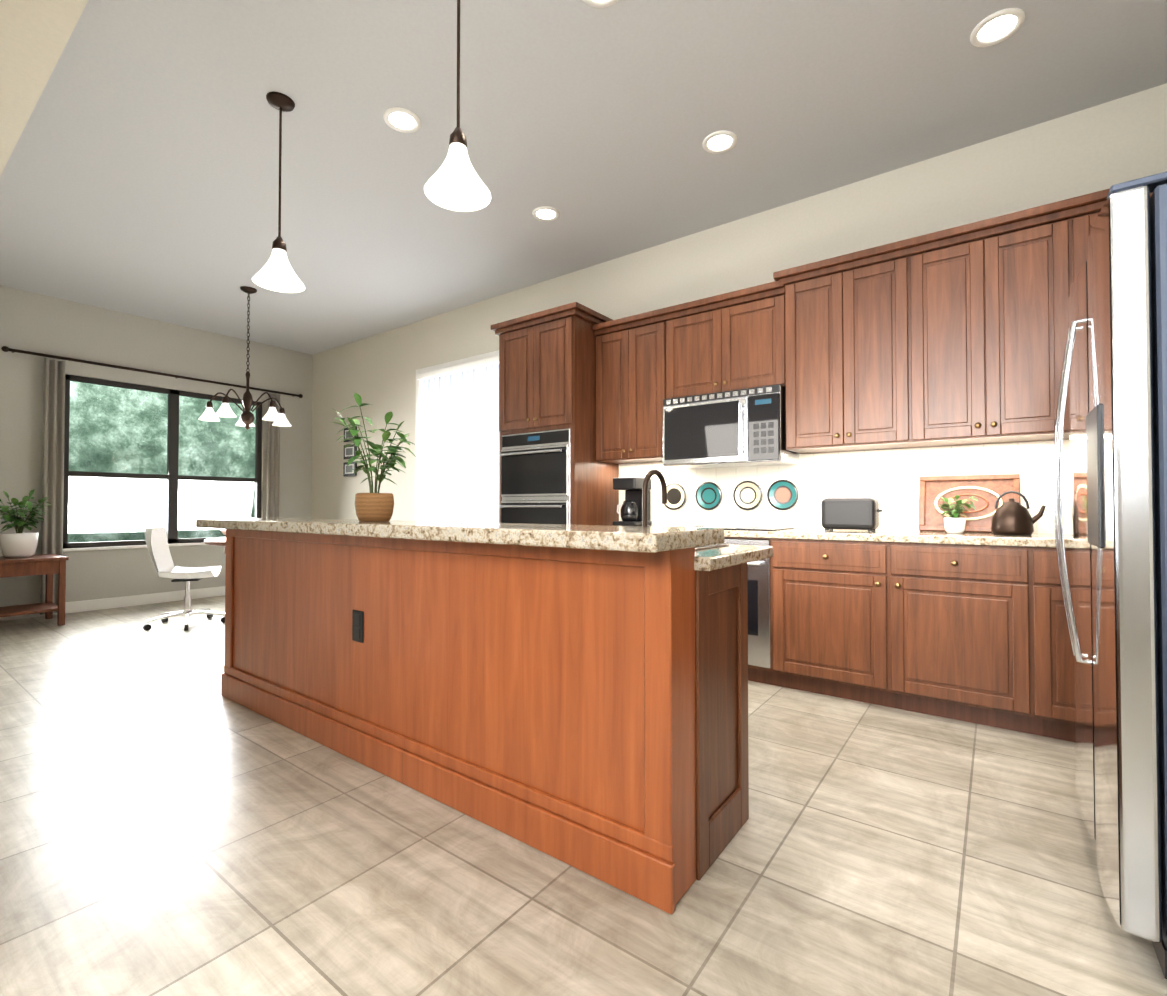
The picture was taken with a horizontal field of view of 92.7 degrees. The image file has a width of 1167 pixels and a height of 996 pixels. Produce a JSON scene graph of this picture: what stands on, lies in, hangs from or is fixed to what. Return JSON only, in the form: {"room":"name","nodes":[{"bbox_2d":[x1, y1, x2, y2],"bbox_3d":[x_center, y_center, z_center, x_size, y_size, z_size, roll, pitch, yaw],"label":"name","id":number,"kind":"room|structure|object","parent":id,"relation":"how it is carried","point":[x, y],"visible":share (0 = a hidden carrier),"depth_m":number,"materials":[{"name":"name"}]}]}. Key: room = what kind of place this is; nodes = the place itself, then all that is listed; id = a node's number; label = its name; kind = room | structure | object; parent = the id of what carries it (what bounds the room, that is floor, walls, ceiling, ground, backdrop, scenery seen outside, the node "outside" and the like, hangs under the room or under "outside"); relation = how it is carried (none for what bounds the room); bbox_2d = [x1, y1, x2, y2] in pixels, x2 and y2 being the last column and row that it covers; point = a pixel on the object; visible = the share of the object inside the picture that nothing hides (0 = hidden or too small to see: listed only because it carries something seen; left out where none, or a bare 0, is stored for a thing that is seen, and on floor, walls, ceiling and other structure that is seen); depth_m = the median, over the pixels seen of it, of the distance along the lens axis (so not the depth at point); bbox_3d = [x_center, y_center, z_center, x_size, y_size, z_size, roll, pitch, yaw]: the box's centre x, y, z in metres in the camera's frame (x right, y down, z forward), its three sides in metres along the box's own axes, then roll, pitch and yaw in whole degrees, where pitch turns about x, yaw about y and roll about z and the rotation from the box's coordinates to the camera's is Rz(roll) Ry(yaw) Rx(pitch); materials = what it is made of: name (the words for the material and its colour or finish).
{"room":"kitchen","nodes":[
{"label":"kitchen","id":0,"kind":"room"},
{"bbox_2d":[0,285,312,606],"bbox_3d":[-5.497,-0.418,5.108,0.150,3.100,6.300,-1,-1,37],"label":"wall","id":1,"kind":"structure","parent":0,"point":[37,323],"depth_m":5.85,"materials":[{"name":"beige paint"}]},
{"bbox_2d":[0,586,224,620],"bbox_3d":[-4.743,1.091,5.962,0.014,0.110,3.690,-1,-1,37],"label":"baseboard","id":2,"kind":"structure","parent":1,"relation":"attached to","point":[104,603],"depth_m":5.88,"materials":[{"name":"white"}]},
{"bbox_2d":[1,346,302,397],"bbox_3d":[-4.527,-1.351,6.209,0.112,0.054,2.751,-1,-1,37],"label":"curtain rod","id":3,"kind":"object","parent":1,"relation":"hanging from","point":[4,348],"depth_m":5.84,"materials":[{"name":"brown metal"}]},
{"bbox_2d":[40,358,65,614],"bbox_3d":[-5.109,-0.114,5.357,0.053,2.440,0.154,-1,-1,37],"label":"curtain","id":4,"kind":"object","parent":3,"relation":"hanging from","point":[53,451],"depth_m":5.35,"materials":[{"name":"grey fabric"}]},
{"bbox_2d":[266,394,279,517],"bbox_3d":[-3.899,-0.088,6.986,0.053,2.440,0.154,-1,-1,37],"label":"curtain","id":5,"kind":"object","parent":3,"relation":"hanging from","point":[273,432],"depth_m":6.98,"materials":[{"name":"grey fabric"}]},
{"bbox_2d":[63,374,261,551],"bbox_3d":[-4.619,-0.339,6.260,0.185,1.760,1.862,-1,-1,37],"label":"window","id":6,"kind":"structure","parent":1,"relation":"in","point":[172,477],"depth_m":6.16,"materials":[{"name":"clear glass"}]},
{"bbox_2d":[0,595,1166,995],"bbox_3d":[-2.064,1.141,2.534,8.700,0.100,6.300,-1,-1,37],"label":"floor","id":7,"kind":"structure","parent":0,"point":[174,821],"depth_m":1.61,"materials":[{"name":"tile"}]},
{"bbox_2d":[0,554,68,625],"bbox_3d":[-4.973,0.826,4.895,0.550,0.605,0.554,-1,-1,37],"label":"side table","id":8,"kind":"object","parent":7,"relation":"on","point":[48,565],"visible":1,"depth_m":4.89,"materials":[{"name":"brown wood"}]},
{"bbox_2d":[0,489,50,557],"bbox_3d":[-5.013,0.223,4.933,0.436,0.600,0.408,-1,-1,37],"label":"potted plant","id":9,"kind":"object","parent":8,"relation":"on","point":[20,543],"visible":1,"depth_m":4.87,"materials":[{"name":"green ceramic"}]},
{"bbox_2d":[143,527,224,630],"bbox_3d":[-3.545,0.697,4.963,0.613,0.865,0.610,-1,-1,37],"label":"chair","id":10,"kind":"object","parent":7,"relation":"on","point":[158,548],"visible":0.98,"depth_m":4.96,"materials":[{"name":"white plastic"}]},
{"bbox_2d":[204,529,225,553],"bbox_3d":[-2.846,0.716,5.263,1.240,0.837,1.240,-1,-1,37],"label":"dining table","id":11,"kind":"object","parent":7,"relation":"on","point":[217,541],"visible":0.08,"depth_m":4.84,"materials":[{"name":"white wood"}]},
{"bbox_2d":[221,529,755,913],"bbox_3d":[-0.702,0.618,2.524,2.790,0.945,0.644,-1,-1,37],"label":"kitchen island","id":12,"kind":"object","parent":7,"relation":"on","point":[574,695],"depth_m":1.79,"materials":[{"name":"brown wood"}]},
{"bbox_2d":[196,518,727,552],"bbox_3d":[-0.855,0.127,2.380,2.885,0.048,0.430,-1,-1,37],"label":"island countertop","id":13,"kind":"structure","parent":12,"relation":"on","point":[598,538],"depth_m":1.74,"materials":[{"name":"beige stone"}]},
{"bbox_2d":[333,393,416,521],"bbox_3d":[-0.935,-0.167,2.465,0.428,0.540,0.385,-1,-1,37],"label":"potted plant","id":14,"kind":"object","parent":13,"relation":"on","point":[375,505],"visible":1,"depth_m":2.40,"materials":[{"name":"green plant"}]},
{"bbox_2d":[700,546,772,572],"bbox_3d":[-0.626,0.202,2.608,2.840,0.040,0.550,-1,-1,37],"label":"island countertop","id":15,"kind":"structure","parent":12,"relation":"on","point":[714,562],"depth_m":1.69,"materials":[{"name":"beige stone"}]},
{"bbox_2d":[491,302,618,524],"bbox_3d":[-0.218,-0.143,4.498,0.878,2.530,0.673,-1,-1,37],"label":"tall cabinet","id":16,"kind":"object","parent":7,"relation":"on","point":[553,470],"visible":0.69,"depth_m":4.23,"materials":[{"name":"brown wood"}]},
{"bbox_2d":[723,536,785,686],"bbox_3d":[0.936,0.673,3.672,0.934,0.870,0.600,-1,-1,37],"label":"oven","id":17,"kind":"object","parent":7,"relation":"on","point":[766,577],"depth_m":3.22,"materials":[{"name":"silver metal"}]},
{"bbox_2d":[786,540,1057,738],"bbox_3d":[1.752,0.664,3.067,1.233,0.870,0.600,-1,-1,37],"label":"base cabinet","id":18,"kind":"object","parent":7,"relation":"on","point":[897,609],"depth_m":2.74,"materials":[{"name":"brown wood"}]},
{"bbox_2d":[610,524,1070,547],"bbox_3d":[1.496,0.212,3.257,3.448,0.040,0.612,-1,-1,37],"label":"countertop","id":19,"kind":"structure","parent":18,"relation":"on","point":[881,535],"depth_m":2.87,"materials":[{"name":"beige stone"}]},
{"bbox_2d":[613,477,651,525],"bbox_3d":[0.368,0.028,4.264,0.216,0.360,0.250,-1,-1,37],"label":"coffee maker","id":20,"kind":"object","parent":19,"relation":"on","point":[631,512],"visible":0.88,"depth_m":4.18,"materials":[{"name":"black plastic"}]},
{"bbox_2d":[654,524,797,531],"bbox_3d":[0.938,0.194,3.683,0.770,0.009,0.480,-1,-1,37],"label":"cooktop","id":21,"kind":"object","parent":19,"relation":"in","point":[765,527],"depth_m":3.75,"materials":[{"name":"glass"}]},
{"bbox_2d":[821,498,882,530],"bbox_3d":[1.577,0.095,3.266,0.315,0.192,0.170,-1,-1,37],"label":"toaster","id":22,"kind":"object","parent":19,"relation":"on","point":[852,513],"visible":1,"depth_m":3.20,"materials":[{"name":"grey metal"}]},
{"bbox_2d":[939,495,977,532],"bbox_3d":[1.976,0.083,2.937,0.182,0.207,0.192,-1,-1,37],"label":"potted plant","id":23,"kind":"object","parent":19,"relation":"on","point":[955,522],"visible":1,"depth_m":2.92,"materials":[{"name":"green plant"}]},
{"bbox_2d":[919,474,1019,532],"bbox_3d":[2.130,0.030,3.084,0.460,0.317,0.092,-1,-1,37],"label":"serving tray","id":24,"kind":"object","parent":19,"relation":"on","point":[987,490],"visible":0.81,"depth_m":3.09,"materials":[{"name":"brown wood"}]},
{"bbox_2d":[991,491,1045,534],"bbox_3d":[2.165,0.073,2.773,0.217,0.220,0.170,-1,-1,37],"label":"kettle","id":25,"kind":"object","parent":19,"relation":"on","point":[1011,517],"visible":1,"depth_m":2.73,"materials":[{"name":"brown metal"}]},
{"bbox_2d":[1054,548,1073,741],"bbox_3d":[2.511,0.654,2.504,0.928,0.870,0.600,-1,-1,37],"label":"base cabinet","id":26,"kind":"object","parent":7,"relation":"on","point":[1065,704],"depth_m":2.44,"materials":[{"name":"brown wood"}]},
{"bbox_2d":[1053,171,1166,978],"bbox_3d":[1.748,0.180,1.412,0.852,1.785,0.920,-1,-1,37],"label":"fridge","id":27,"kind":"object","parent":7,"relation":"on","point":[1114,373],"visible":1,"depth_m":1.25,"materials":[{"name":"silver metal"}]},
{"bbox_2d":[0,0,1166,354],"bbox_3d":[-2.064,-2.034,2.585,8.700,0.050,6.300,-1,-1,37],"label":"ceiling","id":28,"kind":"structure","parent":0,"point":[140,174],"depth_m":3.01,"materials":[{"name":"paint"}]},
{"bbox_2d":[0,0,87,175],"bbox_3d":[-3.485,-1.813,2.983,5.640,0.380,0.370,-1,-1,37],"label":"soffit beam","id":29,"kind":"structure","parent":28,"relation":"attached to","point":[35,35],"depth_m":2.04,"materials":[{"name":"paint"}]},
{"bbox_2d":[198,286,290,429],"bbox_3d":[-3.131,-1.300,5.244,0.758,1.329,0.729,-1,-1,37],"label":"chandelier","id":30,"kind":"object","parent":28,"relation":"hanging from","point":[247,419],"visible":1,"depth_m":5.18,"materials":[{"name":"brown metal"}]},
{"bbox_2d":[252,92,304,292],"bbox_3d":[-1.530,-1.540,2.803,0.234,0.929,0.234,-1,-1,37],"label":"pendant light","id":31,"kind":"object","parent":28,"relation":"hanging from","point":[276,272],"visible":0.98,"depth_m":2.79,"materials":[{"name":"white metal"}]},
{"bbox_2d":[383,107,420,132],"bbox_3d":[-0.960,-1.999,2.948,0.190,0.008,0.190,-1,-1,37],"label":"recessed light","id":32,"kind":"object","parent":28,"relation":"in","point":[402,120],"visible":1,"depth_m":2.94,"materials":[{"name":"white"}]},
{"bbox_2d":[424,0,490,211],"bbox_3d":[-0.450,-1.553,2.001,0.234,0.929,0.234,-1,-1,37],"label":"pendant light","id":33,"kind":"object","parent":28,"relation":"hanging from","point":[455,183],"visible":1,"depth_m":2.00,"materials":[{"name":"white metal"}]},
{"bbox_2d":[532,206,558,220],"bbox_3d":[-0.263,-1.984,3.887,0.190,0.008,0.190,-1,-1,37],"label":"recessed light","id":34,"kind":"object","parent":28,"relation":"in","point":[544,213],"visible":1,"depth_m":3.88,"materials":[{"name":"white"}]},
{"bbox_2d":[582,0,617,7],"bbox_3d":[0.068,-2.012,2.185,0.190,0.008,0.190,-1,-1,37],"label":"recessed light","id":35,"kind":"object","parent":28,"relation":"in","point":[599,3],"visible":1,"depth_m":2.26,"materials":[{"name":"white"}]},
{"bbox_2d":[702,130,736,153],"bbox_3d":[0.765,-1.996,3.124,0.190,0.008,0.190,-1,-1,37],"label":"recessed light","id":36,"kind":"object","parent":28,"relation":"in","point":[717,142],"visible":1,"depth_m":3.12,"materials":[{"name":"white"}]},
{"bbox_2d":[970,8,1024,46],"bbox_3d":[1.769,-2.008,2.379,0.190,0.008,0.190,-1,-1,37],"label":"recessed light","id":37,"kind":"object","parent":28,"relation":"in","point":[997,27],"visible":1,"depth_m":2.38,"materials":[{"name":"white"}]},
{"bbox_2d":[311,83,1166,520],"bbox_3d":[-0.231,-0.419,5.028,8.700,3.100,0.150,-1,-1,37],"label":"wall","id":38,"kind":"structure","parent":0,"point":[1097,147],"depth_m":3.92,"materials":[{"name":"paint"}]},
{"bbox_2d":[343,461,356,475],"bbox_3d":[-2.894,-0.359,6.893,0.270,0.175,0.023,-1,-1,37],"label":"picture frame","id":39,"kind":"object","parent":38,"relation":"attached to","point":[346,469],"depth_m":6.88,"materials":[{"name":"black plastic"}]},
{"bbox_2d":[344,444,356,458],"bbox_3d":[-2.894,-0.574,6.896,0.270,0.175,0.023,-1,-1,37],"label":"picture frame","id":40,"kind":"object","parent":38,"relation":"attached to","point":[349,452],"depth_m":6.88,"materials":[{"name":"black plastic"}]},
{"bbox_2d":[344,426,356,441],"bbox_3d":[-2.894,-0.789,6.900,0.270,0.175,0.023,-1,-1,37],"label":"picture frame","id":41,"kind":"object","parent":38,"relation":"attached to","point":[345,430],"depth_m":6.91,"materials":[{"name":"black plastic"}]},
{"bbox_2d":[415,350,499,522],"bbox_3d":[-1.191,-0.140,5.602,1.650,2.560,0.060,-1,-1,37],"label":"doorway","id":42,"kind":"object","parent":38,"relation":"attached to","point":[457,462],"visible":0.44,"depth_m":5.68,"materials":[{"name":"white"}]},
{"bbox_2d":[593,309,675,463],"bbox_3d":[0.460,-0.783,4.206,0.674,1.000,0.348,-1,-1,37],"label":"upper cabinet","id":43,"kind":"object","parent":38,"relation":"attached to","point":[636,360],"depth_m":4.06,"materials":[{"name":"brown wood"}]},
{"bbox_2d":[664,483,685,509],"bbox_3d":[0.685,-0.012,4.209,0.206,0.206,0.020,-1,-1,37],"label":"decorative plate","id":44,"kind":"object","parent":38,"relation":"attached to","point":[676,494],"depth_m":4.20,"materials":[{"name":"grey ceramic"}]},
{"bbox_2d":[695,482,721,509],"bbox_3d":[0.910,-0.015,4.043,0.206,0.206,0.020,-1,-1,37],"label":"decorative plate","id":45,"kind":"object","parent":38,"relation":"attached to","point":[708,495],"depth_m":4.04,"materials":[{"name":"teal ceramic"}]},
{"bbox_2d":[676,289,771,397],"bbox_3d":[1.011,-0.990,3.801,0.830,0.600,0.348,-1,-1,37],"label":"upper cabinet","id":46,"kind":"object","parent":38,"relation":"attached to","point":[725,344],"depth_m":3.65,"materials":[{"name":"brown wood"}]},
{"bbox_2d":[663,384,798,468],"bbox_3d":[0.970,-0.453,3.736,0.800,0.465,0.458,-1,-1,37],"label":"microwave","id":47,"kind":"object","parent":46,"relation":"attached to","point":[746,427],"visible":0.98,"depth_m":3.56,"materials":[{"name":"silver metal"}]},
{"bbox_2d":[733,481,761,509],"bbox_3d":[1.143,-0.018,3.870,0.206,0.206,0.020,-1,-1,37],"label":"decorative plate","id":48,"kind":"object","parent":38,"relation":"attached to","point":[747,495],"depth_m":3.87,"materials":[{"name":"grey ceramic"}]},
{"bbox_2d":[767,480,797,509],"bbox_3d":[1.336,-0.020,3.727,0.206,0.206,0.020,-1,-1,37],"label":"decorative plate","id":49,"kind":"object","parent":38,"relation":"attached to","point":[781,495],"depth_m":3.72,"materials":[{"name":"teal ceramic"}]},
{"bbox_2d":[768,241,931,453],"bbox_3d":[1.601,-0.819,3.342,0.791,1.044,0.378,-1,-1,37],"label":"upper cabinet","id":50,"kind":"object","parent":38,"relation":"attached to","point":[850,337],"depth_m":3.16,"materials":[{"name":"brown wood"}]},
{"bbox_2d":[924,201,1095,446],"bbox_3d":[2.130,-0.826,2.948,0.791,1.044,0.378,-1,-1,37],"label":"upper cabinet","id":51,"kind":"object","parent":38,"relation":"attached to","point":[955,336],"depth_m":2.76,"materials":[{"name":"brown wood"}]},
{"bbox_2d":[1092,192,1152,217],"bbox_3d":[2.646,-0.832,2.566,0.755,1.044,0.378,-1,-1,37],"label":"upper cabinet","id":52,"kind":"object","parent":38,"relation":"attached to","point":[1100,201],"depth_m":2.54,"materials":[{"name":"brown wood"}]},
{"label":"outside","id":53,"kind":"structure","parent":0,"visible":0},
{"bbox_2d":[68,381,255,542],"bbox_3d":[-8.999,-1.295,9.591,0.100,11.000,17.000,-1,-1,37],"label":"window glass","id":54,"kind":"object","parent":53,"point":[164,410],"depth_m":10.48,"materials":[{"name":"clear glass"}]}
]}

